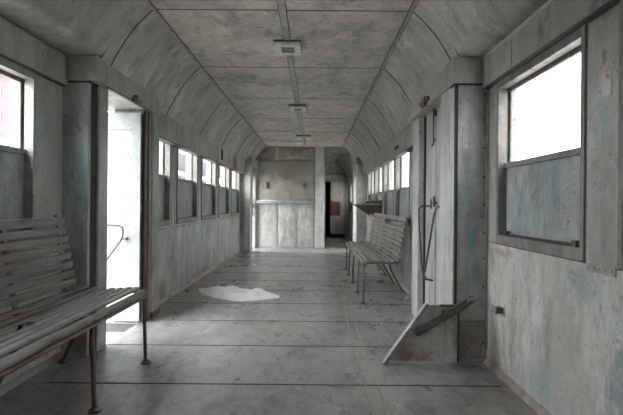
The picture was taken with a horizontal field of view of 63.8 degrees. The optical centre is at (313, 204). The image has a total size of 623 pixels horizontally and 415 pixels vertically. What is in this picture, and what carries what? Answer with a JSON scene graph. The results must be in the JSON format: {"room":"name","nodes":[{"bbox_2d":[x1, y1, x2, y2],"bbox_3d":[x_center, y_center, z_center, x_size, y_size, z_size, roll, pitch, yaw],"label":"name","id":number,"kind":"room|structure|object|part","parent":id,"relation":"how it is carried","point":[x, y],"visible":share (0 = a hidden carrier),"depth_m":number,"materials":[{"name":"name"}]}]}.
{"room":"train carriage","nodes":[
{"label":"train carriage","id":0,"kind":"room"},
{"bbox_2d":[0,15,67,385],"bbox_3d":[-1.856,0.029,-0.300,0.188,2.290,7.800,1,0,0],"label":"wall","id":1,"kind":"structure","parent":0,"point":[18,46],"depth_m":3.28,"materials":[{"name":"paint"}]},
{"bbox_2d":[0,56,36,243],"bbox_3d":[-1.830,-0.307,2.678,0.095,1.090,1.077,1,0,0],"label":"window","id":2,"kind":"structure","parent":1,"relation":"in","point":[17,165],"depth_m":3.15,"materials":[{"name":"paint"}]},
{"bbox_2d":[0,151,23,232],"bbox_3d":[-1.849,-0.064,2.678,0.012,0.514,1.019,0,0,0],"label":"shutter","id":3,"kind":"object","parent":2,"relation":"attached to","point":[11,162],"depth_m":3.05,"materials":[{"name":"paint"}]},
{"bbox_3d":[-1.838,-0.333,2.678,0.036,0.036,1.019,0,0,0],"label":"sash rail","id":4,"kind":"part","parent":2,"relation":"part of","materials":[{"name":"paint"}]},
{"bbox_2d":[0,352,62,395],"bbox_3d":[-1.790,1.065,1.775,0.028,0.038,3.550,1,0,0],"label":"baseboard","id":5,"kind":"structure","parent":1,"relation":"attached to","point":[33,371],"depth_m":3.14,"materials":[{"name":"paint"}]},
{"bbox_3d":[-1.869,-0.445,-0.300,0.155,1.343,7.800,0,0,0],"label":"panel","id":6,"kind":"part","parent":1,"relation":"part of","materials":[{"name":"paint"}]},
{"bbox_2d":[158,111,244,299],"bbox_3d":[-1.711,0.030,10.850,0.278,2.290,11.900,1,0,0],"label":"wall","id":7,"kind":"structure","parent":0,"point":[188,250],"depth_m":6.97,"materials":[{"name":"paint"}]},
{"bbox_2d":[61,55,159,356],"bbox_3d":[-1.742,-0.070,4.268,0.465,2.490,1.465,1,0,0],"label":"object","id":8,"kind":"structure","parent":7,"relation":"attached to","point":[94,88],"depth_m":3.56,"materials":[{"name":"paint"}]},
{"bbox_3d":[-1.709,0.138,3.775,0.235,2.075,0.170,0,0,0],"label":"door post","id":9,"kind":"part","parent":8,"relation":"part of","materials":[{"name":"paint"}]},
{"bbox_2d":[106,112,141,320],"bbox_3d":[-1.912,0.111,4.551,0.648,1.905,0.099,1,0,0],"label":"door","id":10,"kind":"structure","parent":7,"relation":"in","point":[124,205],"depth_m":4.57,"materials":[{"name":"white paint"}]},
{"bbox_3d":[-1.871,0.439,4.532,0.311,0.526,0.060,0,0,0],"label":"grab handle","id":11,"kind":"part","parent":10,"relation":"part of","materials":[{"name":"grey metal"}]},
{"bbox_3d":[-1.910,-0.267,4.588,0.525,0.860,0.012,0,0,0],"label":"recessed panel","id":12,"kind":"part","parent":10,"relation":"part of","materials":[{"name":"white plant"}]},
{"bbox_2d":[113,109,158,321],"bbox_3d":[-1.696,0.143,4.810,0.320,2.065,0.380,1,0,0],"label":"door frame","id":13,"kind":"structure","parent":7,"relation":"attached to","point":[150,121],"depth_m":4.75,"materials":[{"name":"paint"}]},
{"bbox_3d":[-1.671,0.143,4.885,0.250,2.065,0.200,0,0,0],"label":"door post","id":14,"kind":"part","parent":13,"relation":"part of","materials":[{"name":"paint"}]},
{"bbox_2d":[158,142,170,226],"bbox_3d":[-1.725,-0.306,5.465,0.095,1.090,0.792,1,0,0],"label":"window","id":15,"kind":"structure","parent":7,"relation":"in","point":[165,178],"depth_m":5.82,"materials":[{"name":"paint"}]},
{"bbox_2d":[159,177,164,219],"bbox_3d":[-1.744,-0.058,5.465,0.012,0.504,0.734,0,0,0],"label":"shutter","id":16,"kind":"object","parent":15,"relation":"attached to","point":[161,179],"depth_m":5.70,"materials":[{"name":"paint"}]},
{"bbox_2d":[176,148,197,223],"bbox_3d":[-1.725,-0.306,6.675,0.095,1.090,1.072,1,0,0],"label":"window","id":17,"kind":"structure","parent":7,"relation":"in","point":[186,190],"depth_m":6.87,"materials":[{"name":"paint"}]},
{"bbox_2d":[178,181,192,217],"bbox_3d":[-1.744,-0.058,6.675,0.012,0.504,1.014,0,0,0],"label":"shutter","id":18,"kind":"object","parent":17,"relation":"attached to","point":[185,188],"depth_m":6.76,"materials":[{"name":"paint"}]},
{"bbox_3d":[-1.733,-0.322,6.675,0.036,0.036,1.014,0,0,0],"label":"sash rail","id":19,"kind":"part","parent":17,"relation":"part of","materials":[{"name":"paint"}]},
{"bbox_2d":[158,251,239,305],"bbox_3d":[-1.685,1.066,8.215,0.028,0.038,6.370,1,0,0],"label":"baseboard","id":20,"kind":"structure","parent":7,"relation":"attached to","point":[184,286],"depth_m":6.91,"materials":[{"name":"paint"}]},
{"bbox_3d":[-1.766,-0.444,10.850,0.160,1.343,11.900,0,0,0],"label":"panel","id":21,"kind":"part","parent":7,"relation":"part of","materials":[{"name":"paint"}]},
{"bbox_2d":[201,158,215,220],"bbox_3d":[-1.725,-0.306,8.025,0.095,1.090,1.072,1,0,0],"label":"window","id":22,"kind":"structure","parent":7,"relation":"in","point":[208,191],"depth_m":8.29,"materials":[{"name":"paint"}]},
{"bbox_2d":[202,185,211,215],"bbox_3d":[-1.744,-0.058,8.025,0.012,0.504,1.014,0,0,0],"label":"shutter","id":23,"kind":"object","parent":22,"relation":"attached to","point":[207,189],"depth_m":8.11,"materials":[{"name":"paint"}]},
{"bbox_2d":[218,165,228,217],"bbox_3d":[-1.725,-0.306,9.375,0.095,1.090,1.072,1,0,0],"label":"window","id":24,"kind":"structure","parent":7,"relation":"in","point":[223,195],"depth_m":9.70,"materials":[{"name":"paint"}]},
{"bbox_2d":[219,188,225,213],"bbox_3d":[-1.744,-0.058,9.375,0.012,0.504,1.014,0,0,0],"label":"shutter","id":25,"kind":"object","parent":24,"relation":"attached to","point":[222,191],"depth_m":9.49,"materials":[{"name":"paint"}]},
{"bbox_2d":[231,171,239,215],"bbox_3d":[-1.725,-0.306,10.725,0.095,1.090,1.072,1,0,0],"label":"window","id":26,"kind":"structure","parent":7,"relation":"in","point":[234,192],"depth_m":11.07,"materials":[{"name":"glass"}]},
{"bbox_2d":[232,190,236,212],"bbox_3d":[-1.744,-0.058,10.725,0.012,0.504,1.014,0,0,0],"label":"shutter","id":27,"kind":"object","parent":26,"relation":"attached to","point":[234,192],"depth_m":10.93,"materials":[{"name":"paint"}]},
{"bbox_2d":[240,157,257,251],"bbox_3d":[-1.626,0.041,12.000,0.413,2.277,1.200,1,0,0],"label":"trim","id":28,"kind":"structure","parent":7,"relation":"attached to","point":[246,180],"depth_m":11.42,"materials":[{"name":"paint"}]},
{"bbox_3d":[-1.520,0.067,11.410,0.129,1.935,0.020,0,0,0],"label":"pilaster panel","id":29,"kind":"part","parent":28,"relation":"part of","materials":[{"name":"paint"}]},
{"bbox_2d":[252,168,255,246],"bbox_3d":[-1.796,0.075,12.440,0.671,1.977,0.101,1,0,0],"label":"door","id":30,"kind":"structure","parent":7,"relation":"in","point":[254,169],"depth_m":12.46,"materials":[{"name":"white"}]},
{"bbox_2d":[0,238,537,414],"bbox_3d":[-0.320,1.141,6.292,3.320,0.092,21.416,1,0,0],"label":"floor","id":31,"kind":"structure","parent":0,"point":[311,349],"depth_m":3.46,"materials":[{"name":"metal"}]},
{"bbox_2d":[0,215,150,413],"bbox_3d":[-1.433,0.577,2.183,0.636,1.020,2.559,1,0,0],"label":"slatted bench","id":32,"kind":"object","parent":31,"relation":"on","point":[40,321],"visible":1,"depth_m":2.68,"materials":[{"name":"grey wood"}]},
{"bbox_3d":[-1.630,0.838,2.630,0.214,0.480,0.036,0,0,0],"label":"leg","id":33,"kind":"part","parent":32,"relation":"part of","materials":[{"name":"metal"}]},
{"bbox_3d":[-1.601,0.299,2.076,0.126,0.439,2.344,0,0,0],"label":"backrest","id":34,"kind":"part","parent":32,"relation":"part of","materials":[{"name":"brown wood"}]},
{"bbox_3d":[-1.346,0.618,2.170,0.395,0.049,2.520,0,0,0],"label":"rail","id":35,"kind":"part","parent":32,"relation":"part of","materials":[{"name":"wood"}]},
{"bbox_3d":[-1.363,0.583,2.171,0.437,0.070,2.534,0,0,0],"label":"seat","id":36,"kind":"part","parent":32,"relation":"part of","materials":[{"name":"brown wood"}]},
{"bbox_3d":[-1.630,0.838,3.430,0.214,0.480,0.036,0,0,0],"label":"leg","id":37,"kind":"part","parent":32,"relation":"part of","materials":[{"name":"metal"}]},
{"bbox_3d":[-1.157,0.848,2.630,0.048,0.467,0.036,0,0,0],"label":"leg","id":38,"kind":"part","parent":32,"relation":"part of","materials":[{"name":"metal"}]},
{"bbox_3d":[-1.157,0.848,3.430,0.048,0.467,0.036,0,0,0],"label":"leg","id":39,"kind":"part","parent":32,"relation":"part of","materials":[{"name":"metal"}]},
{"bbox_2d":[198,286,279,301],"bbox_3d":[-0.966,1.055,6.148,0.724,0.067,1.157,1,0,-40],"label":"sheet","id":40,"kind":"object","parent":31,"relation":"on","point":[233,293],"visible":1,"depth_m":5.93,"materials":[{"name":"white paper"}]},
{"bbox_2d":[344,212,391,282],"bbox_3d":[0.830,0.616,7.808,0.636,0.982,1.442,1,0,0],"label":"slatted bench","id":41,"kind":"object","parent":31,"relation":"on","point":[363,245],"visible":0.91,"depth_m":7.80,"materials":[{"name":"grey wood"}]},
{"bbox_3d":[0.549,0.882,8.490,0.048,0.429,0.036,0,0,0],"label":"leg","id":42,"kind":"part","parent":41,"relation":"part of","materials":[{"name":"metal"}]},
{"bbox_3d":[0.549,0.882,7.820,0.048,0.429,0.036,0,0,0],"label":"leg","id":43,"kind":"part","parent":41,"relation":"part of","materials":[{"name":"metal"}]},
{"bbox_3d":[0.759,0.639,7.811,0.436,0.070,1.436,0,0,0],"label":"seat","id":44,"kind":"part","parent":41,"relation":"part of","materials":[{"name":"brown wood"}]},
{"bbox_3d":[1.002,0.360,7.810,0.126,0.440,1.439,0,0,0],"label":"backrest","id":45,"kind":"part","parent":41,"relation":"part of","materials":[{"name":"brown wood"}]},
{"bbox_2d":[350,214,409,303],"bbox_3d":[0.830,0.616,6.308,0.636,0.982,1.522,1,0,0],"label":"slatted bench","id":46,"kind":"object","parent":31,"relation":"on","point":[372,253],"visible":1,"depth_m":6.17,"materials":[{"name":"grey wood"}]},
{"bbox_3d":[0.549,0.882,7.030,0.048,0.429,0.036,0,0,0],"label":"leg","id":47,"kind":"part","parent":46,"relation":"part of","materials":[{"name":"metal"}]},
{"bbox_3d":[0.549,0.882,6.280,0.048,0.429,0.036,0,0,0],"label":"leg","id":48,"kind":"part","parent":46,"relation":"part of","materials":[{"name":"metal"}]},
{"bbox_3d":[0.549,0.882,5.580,0.048,0.429,0.036,0,0,0],"label":"leg","id":49,"kind":"part","parent":46,"relation":"part of","materials":[{"name":"metal"}]},
{"bbox_3d":[0.759,0.639,6.311,0.436,0.069,1.518,0,0,0],"label":"seat","id":50,"kind":"part","parent":46,"relation":"part of","materials":[{"name":"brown wood"}]},
{"bbox_3d":[1.022,0.880,7.030,0.214,0.442,0.036,0,0,0],"label":"leg","id":51,"kind":"part","parent":46,"relation":"part of","materials":[{"name":"metal"}]},
{"bbox_3d":[1.002,0.360,6.311,0.126,0.440,1.515,0,0,0],"label":"backrest","id":52,"kind":"part","parent":46,"relation":"part of","materials":[{"name":"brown wood"}]},
{"bbox_3d":[1.022,0.880,6.280,0.214,0.442,0.036,0,0,0],"label":"leg","id":53,"kind":"part","parent":46,"relation":"part of","materials":[{"name":"metal"}]},
{"bbox_2d":[382,303,458,363],"bbox_3d":[0.746,0.891,3.471,0.535,0.412,0.062,1,0,0],"label":"steel gusset","id":54,"kind":"object","parent":31,"relation":"on","point":[440,343],"visible":0.89,"depth_m":3.49,"materials":[{"name":"paint"}]},
{"bbox_2d":[415,295,481,336],"bbox_3d":[0.927,0.770,3.465,0.454,0.290,0.060,1,0,0],"label":"bar","id":55,"kind":"object","parent":54,"relation":"attached to","point":[468,301],"visible":1,"depth_m":3.44,"materials":[{"name":"green paint"}]},
{"bbox_2d":[0,0,547,175],"bbox_3d":[-0.230,-1.233,6.202,3.114,0.578,21.397,1,0,0],"label":"ceiling","id":56,"kind":"structure","parent":0,"point":[214,68],"depth_m":4.46,"materials":[{"name":"paint"}]},
{"bbox_2d":[273,39,301,54],"bbox_3d":[-0.237,-1.437,4.587,0.249,0.050,0.320,1,0,0],"label":"ceiling lamp","id":57,"kind":"object","parent":56,"relation":"attached to","point":[282,47],"visible":1,"depth_m":4.50,"materials":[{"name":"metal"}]},
{"bbox_2d":[289,104,306,111],"bbox_3d":[-0.237,-1.437,7.457,0.254,0.050,0.326,1,0,0],"label":"ceiling lamp","id":58,"kind":"object","parent":56,"relation":"attached to","point":[302,107],"visible":1,"depth_m":7.34,"materials":[{"name":"metal"}]},
{"bbox_2d":[296,135,310,141],"bbox_3d":[-0.218,-1.371,10.709,0.307,0.182,0.394,1,0,0],"label":"ceiling lamp","id":59,"kind":"object","parent":56,"relation":"attached to","point":[299,137],"visible":1,"depth_m":10.52,"materials":[{"name":"metal"}]},
{"bbox_2d":[256,146,324,247],"bbox_3d":[-0.780,-0.206,12.615,2.100,2.701,0.170,1,0,0],"label":"wall","id":60,"kind":"structure","parent":0,"point":[278,225],"depth_m":12.59,"materials":[{"name":"paint"}]},
{"bbox_2d":[256,200,312,202],"bbox_3d":[-0.732,-0.066,12.524,1.414,0.062,0.128,1,0,0],"label":"rail","id":61,"kind":"object","parent":60,"relation":"attached to","point":[257,201],"visible":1,"depth_m":12.46,"materials":[{"name":"paint"}]},
{"bbox_3d":[-0.758,-1.279,12.565,1.507,0.336,0.070,0,0,0],"label":"pressed panel","id":62,"kind":"part","parent":60,"relation":"part of","materials":[{"name":"paint"}]},
{"bbox_3d":[-0.722,0.514,12.585,1.342,1.056,0.030,0,0,0],"label":"pressed panel","id":63,"kind":"part","parent":60,"relation":"part of","materials":[{"name":"paint"}]},
{"bbox_2d":[259,161,314,199],"bbox_3d":[-0.684,-0.611,12.552,1.398,0.968,0.094,1,0,0],"label":"board","id":64,"kind":"object","parent":60,"relation":"attached to","point":[283,180],"visible":1,"depth_m":12.55,"materials":[{"name":"paint"}]},
{"bbox_3d":[0.136,-0.224,12.625,0.217,2.650,0.150,0,0,0],"label":"corner post","id":65,"kind":"part","parent":60,"relation":"part of","materials":[{"name":"paint"}]},
{"bbox_2d":[325,181,336,237],"bbox_3d":[0.502,-0.138,17.625,1.961,2.691,1.650,1,0,0],"label":"wall","id":66,"kind":"structure","parent":0,"point":[328,183],"depth_m":18.40,"materials":[{"name":"paint"}]},
{"bbox_2d":[330,182,344,237],"bbox_3d":[0.796,0.168,16.831,0.480,1.878,0.047,1,0,0],"label":"door","id":67,"kind":"structure","parent":66,"relation":"in","point":[337,210],"depth_m":16.82,"materials":[{"name":"paint"}]},
{"bbox_3d":[0.721,0.131,16.815,0.320,0.471,0.014,0,0,0],"label":"panel","id":68,"kind":"part","parent":67,"relation":"part of","materials":[{"name":"brown paint"}]},
{"bbox_3d":[0.788,1.047,16.835,0.480,0.119,0.040,0,0,0],"label":"kick plate","id":69,"kind":"part","parent":67,"relation":"part of","materials":[{"name":"black metal"}]},
{"bbox_2d":[324,147,349,237],"bbox_3d":[-0.220,-0.222,14.760,3.302,2.743,4.240,1,0,0],"label":"wall","id":70,"kind":"structure","parent":0,"point":[334,171],"depth_m":16.80,"materials":[{"name":"paint"}]},
{"bbox_3d":[0.706,0.138,16.795,0.743,1.935,0.050,0,0,0],"label":"door casing","id":71,"kind":"part","parent":70,"relation":"part of","materials":[{"name":"paint"}]},
{"bbox_2d":[347,122,412,291],"bbox_3d":[1.226,0.056,10.850,0.248,2.290,11.900,1,0,0],"label":"wall","id":72,"kind":"structure","parent":0,"point":[401,144],"depth_m":7.28,"materials":[{"name":"paint"}]},
{"bbox_2d":[350,183,352,212],"bbox_3d":[1.245,-0.280,16.075,0.095,1.090,0.972,1,0,0],"label":"window","id":73,"kind":"structure","parent":72,"relation":"in","point":[351,185],"depth_m":16.52,"materials":[{"name":"glass"}]},
{"bbox_2d":[352,157,366,252],"bbox_3d":[1.171,0.065,12.025,0.433,2.277,1.250,1,0,0],"label":"trim","id":74,"kind":"structure","parent":72,"relation":"attached to","point":[359,180],"depth_m":11.42,"materials":[{"name":"paint"}]},
{"bbox_2d":[352,200,381,217],"bbox_3d":[1.013,0.079,9.750,0.372,0.320,2.100,1,0,0],"label":"wall shelf","id":75,"kind":"object","parent":72,"relation":"attached to","point":[370,206],"visible":0.99,"depth_m":8.85,"materials":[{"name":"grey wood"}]},
{"bbox_3d":[1.005,-0.006,9.750,0.355,0.022,2.100,0,0,0],"label":"shelf","id":76,"kind":"part","parent":75,"relation":"part of","materials":[{"name":"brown wood"}]},
{"bbox_2d":[368,172,373,216],"bbox_3d":[1.245,-0.280,10.550,0.095,1.090,1.082,1,0,0],"label":"window","id":77,"kind":"structure","parent":72,"relation":"in","point":[370,176],"depth_m":11.05,"materials":[{"name":"glass"}]},
{"bbox_2d":[375,166,382,217],"bbox_3d":[1.245,-0.280,9.310,0.095,1.090,1.082,1,0,0],"label":"window","id":78,"kind":"structure","parent":72,"relation":"in","point":[378,195],"depth_m":9.81,"materials":[{"name":"glass"}]},
{"bbox_2d":[383,160,393,221],"bbox_3d":[1.245,-0.280,8.070,0.095,1.090,1.082,1,0,0],"label":"window","id":79,"kind":"structure","parent":72,"relation":"in","point":[388,203],"depth_m":8.53,"materials":[{"name":"paint"}]},
{"bbox_2d":[387,192,392,214],"bbox_3d":[1.259,0.005,8.070,0.012,0.429,1.024,0,0,0],"label":"shutter","id":80,"kind":"object","parent":79,"relation":"attached to","point":[389,194],"depth_m":8.20,"materials":[{"name":"paint"}]},
{"bbox_2d":[366,252,411,296],"bbox_3d":[1.181,1.091,8.275,0.028,0.038,6.250,1,0,0],"label":"baseboard","id":81,"kind":"structure","parent":72,"relation":"attached to","point":[403,287],"depth_m":6.71,"materials":[{"name":"paint"}]},
{"bbox_3d":[1.281,-0.417,10.850,0.145,1.343,11.900,0,0,0],"label":"panel","id":82,"kind":"part","parent":72,"relation":"part of","materials":[{"name":"paint"}]},
{"bbox_2d":[395,151,409,225],"bbox_3d":[1.245,-0.280,6.830,0.095,1.090,1.082,1,0,0],"label":"window","id":83,"kind":"structure","parent":72,"relation":"in","point":[402,195],"depth_m":7.24,"materials":[{"name":"paint"}]},
{"bbox_2d":[399,189,408,216],"bbox_3d":[1.259,0.005,6.830,0.012,0.429,1.024,0,0,0],"label":"shutter","id":84,"kind":"object","parent":83,"relation":"attached to","point":[403,193],"depth_m":7.00,"materials":[{"name":"paint"}]},
{"bbox_2d":[411,96,429,315],"bbox_3d":[1.143,0.125,4.695,0.422,2.130,0.900,1,0,0],"label":"trim","id":85,"kind":"structure","parent":72,"relation":"attached to","point":[419,125],"depth_m":4.87,"materials":[{"name":"paint"}]},
{"bbox_2d":[418,105,440,304],"bbox_3d":[1.046,0.109,4.390,0.117,1.980,0.890,1,0,0],"label":"door","id":86,"kind":"structure","parent":72,"relation":"in","point":[430,272],"depth_m":4.52,"materials":[{"name":"paint"}]},
{"bbox_3d":[1.033,0.346,4.605,0.096,0.680,0.294,0,0,0],"label":"handle","id":87,"kind":"part","parent":86,"relation":"part of","materials":[{"name":"grey metal"}]},
{"bbox_3d":[1.044,0.351,4.335,0.073,0.694,0.558,0,0,0],"label":"handle","id":88,"kind":"part","parent":86,"relation":"part of","materials":[{"name":"metal"}]},
{"bbox_2d":[410,57,488,361],"bbox_3d":[1.214,-0.054,4.317,0.482,2.490,1.615,1,0,0],"label":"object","id":89,"kind":"structure","parent":72,"relation":"attached to","point":[464,126],"depth_m":3.54,"materials":[{"name":"paint"}]},
{"bbox_3d":[1.042,0.122,3.750,0.103,1.955,0.390,0,0,0],"label":"door post","id":90,"kind":"part","parent":89,"relation":"part of","materials":[{"name":"paint"}]},
{"bbox_3d":[1.109,0.957,3.533,0.155,0.265,0.008,0,0,0],"label":"kick panel","id":91,"kind":"part","parent":89,"relation":"part of","materials":[{"name":"paint"}]},
{"bbox_3d":[1.121,0.770,3.530,0.185,0.090,0.014,0,0,0],"label":"skirting rail","id":92,"kind":"part","parent":89,"relation":"part of","materials":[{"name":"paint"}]},
{"bbox_2d":[482,0,622,414],"bbox_3d":[1.262,0.056,-0.300,0.175,2.290,7.800,1,0,0],"label":"wall","id":93,"kind":"structure","parent":0,"point":[559,336],"depth_m":2.38,"materials":[{"name":"paint"}]},
{"bbox_2d":[492,304,504,315],"bbox_3d":[1.189,0.680,3.230,0.060,0.070,0.070,1,0,0],"label":"wall bracket","id":94,"kind":"object","parent":93,"relation":"attached to","point":[500,309],"visible":1,"depth_m":3.21,"materials":[{"name":"metal"}]},
{"bbox_3d":[1.217,0.681,3.230,0.005,0.070,0.070,0,0,0],"label":"plate","id":95,"kind":"part","parent":94,"relation":"part of","materials":[{"name":"paint"}]},
{"bbox_2d":[483,357,551,414],"bbox_3d":[1.202,1.091,1.760,0.028,0.038,3.520,1,0,0],"label":"baseboard","id":96,"kind":"structure","parent":93,"relation":"attached to","point":[538,408],"depth_m":2.95,"materials":[{"name":"paint"}]},
{"bbox_3d":[1.188,-1.022,-0.350,0.007,0.028,7.700,0,0,0],"label":"edge trim","id":97,"kind":"part","parent":93,"relation":"part of","materials":[{"name":"paint"}]},
{"bbox_2d":[496,24,587,262],"bbox_3d":[1.265,-0.280,2.800,0.095,1.090,1.102,1,0,0],"label":"window","id":98,"kind":"structure","parent":93,"relation":"in","point":[541,200],"depth_m":2.74,"materials":[{"name":"paint"}]},
{"bbox_3d":[1.237,0.184,2.783,0.032,0.030,0.895,0,0,0],"label":"latch rod","id":99,"kind":"part","parent":98,"relation":"part of","materials":[{"name":"metal"}]},
{"bbox_3d":[1.273,-0.256,2.800,0.036,0.036,1.044,0,0,0],"label":"sash rail","id":100,"kind":"part","parent":98,"relation":"part of","materials":[{"name":"paint"}]},
{"bbox_2d":[506,155,579,242],"bbox_3d":[1.279,-0.012,2.800,0.012,0.464,1.044,0,0,0],"label":"shutter","id":101,"kind":"object","parent":98,"relation":"attached to","point":[543,193],"depth_m":2.75,"materials":[{"name":"paint"}]},
{"bbox_3d":[1.291,-0.417,-0.300,0.125,1.343,7.800,0,0,0],"label":"panel","id":102,"kind":"part","parent":93,"relation":"part of","materials":[{"name":"paint"}]},
{"bbox_2d":[602,70,611,97],"bbox_3d":[1.227,-0.504,2.098,0.003,0.100,0.065,1,0,0],"label":"paper notice","id":103,"kind":"object","parent":93,"relation":"attached to","point":[606,77],"visible":1,"depth_m":2.10,"materials":[{"name":"grey paper"}]},
{"bbox_2d":[617,0,622,270],"bbox_3d":[1.265,-0.280,1.460,0.095,1.090,1.102,1,0,0],"label":"window","id":104,"kind":"structure","parent":93,"relation":"in","point":[620,92],"depth_m":1.99,"materials":[{"name":"paint"}]},
{"label":"outside","id":105,"kind":"structure","parent":0,"visible":0},
{"bbox_2d":[106,332,123,343],"bbox_3d":[-0.270,2.298,80.000,300.000,0.100,280.000,0,0,0],"label":"ground","id":106,"kind":"structure","parent":105,"point":[110,336],"depth_m":8.48,"materials":[{"name":"white concrete"}]},
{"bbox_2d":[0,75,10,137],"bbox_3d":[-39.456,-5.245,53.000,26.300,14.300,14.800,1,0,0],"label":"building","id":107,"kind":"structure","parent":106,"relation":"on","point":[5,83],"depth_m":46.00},
{"bbox_2d":[0,138,220,185],"bbox_3d":[-19.245,-0.668,58.000,10.800,5.500,64.800,0,0,0],"label":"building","id":108,"kind":"structure","parent":106,"relation":"on","point":[3,141],"depth_m":25.60,"materials":[{"name":"white"}]},
{"bbox_2d":[178,149,220,178],"bbox_3d":[-7.049,-0.137,29.000,4.400,4.650,26.000,1,0,0],"label":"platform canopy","id":109,"kind":"object","parent":106,"relation":"on","point":[181,154],"visible":0.02,"depth_m":24.05,"materials":[{"name":"white"}]}
]}

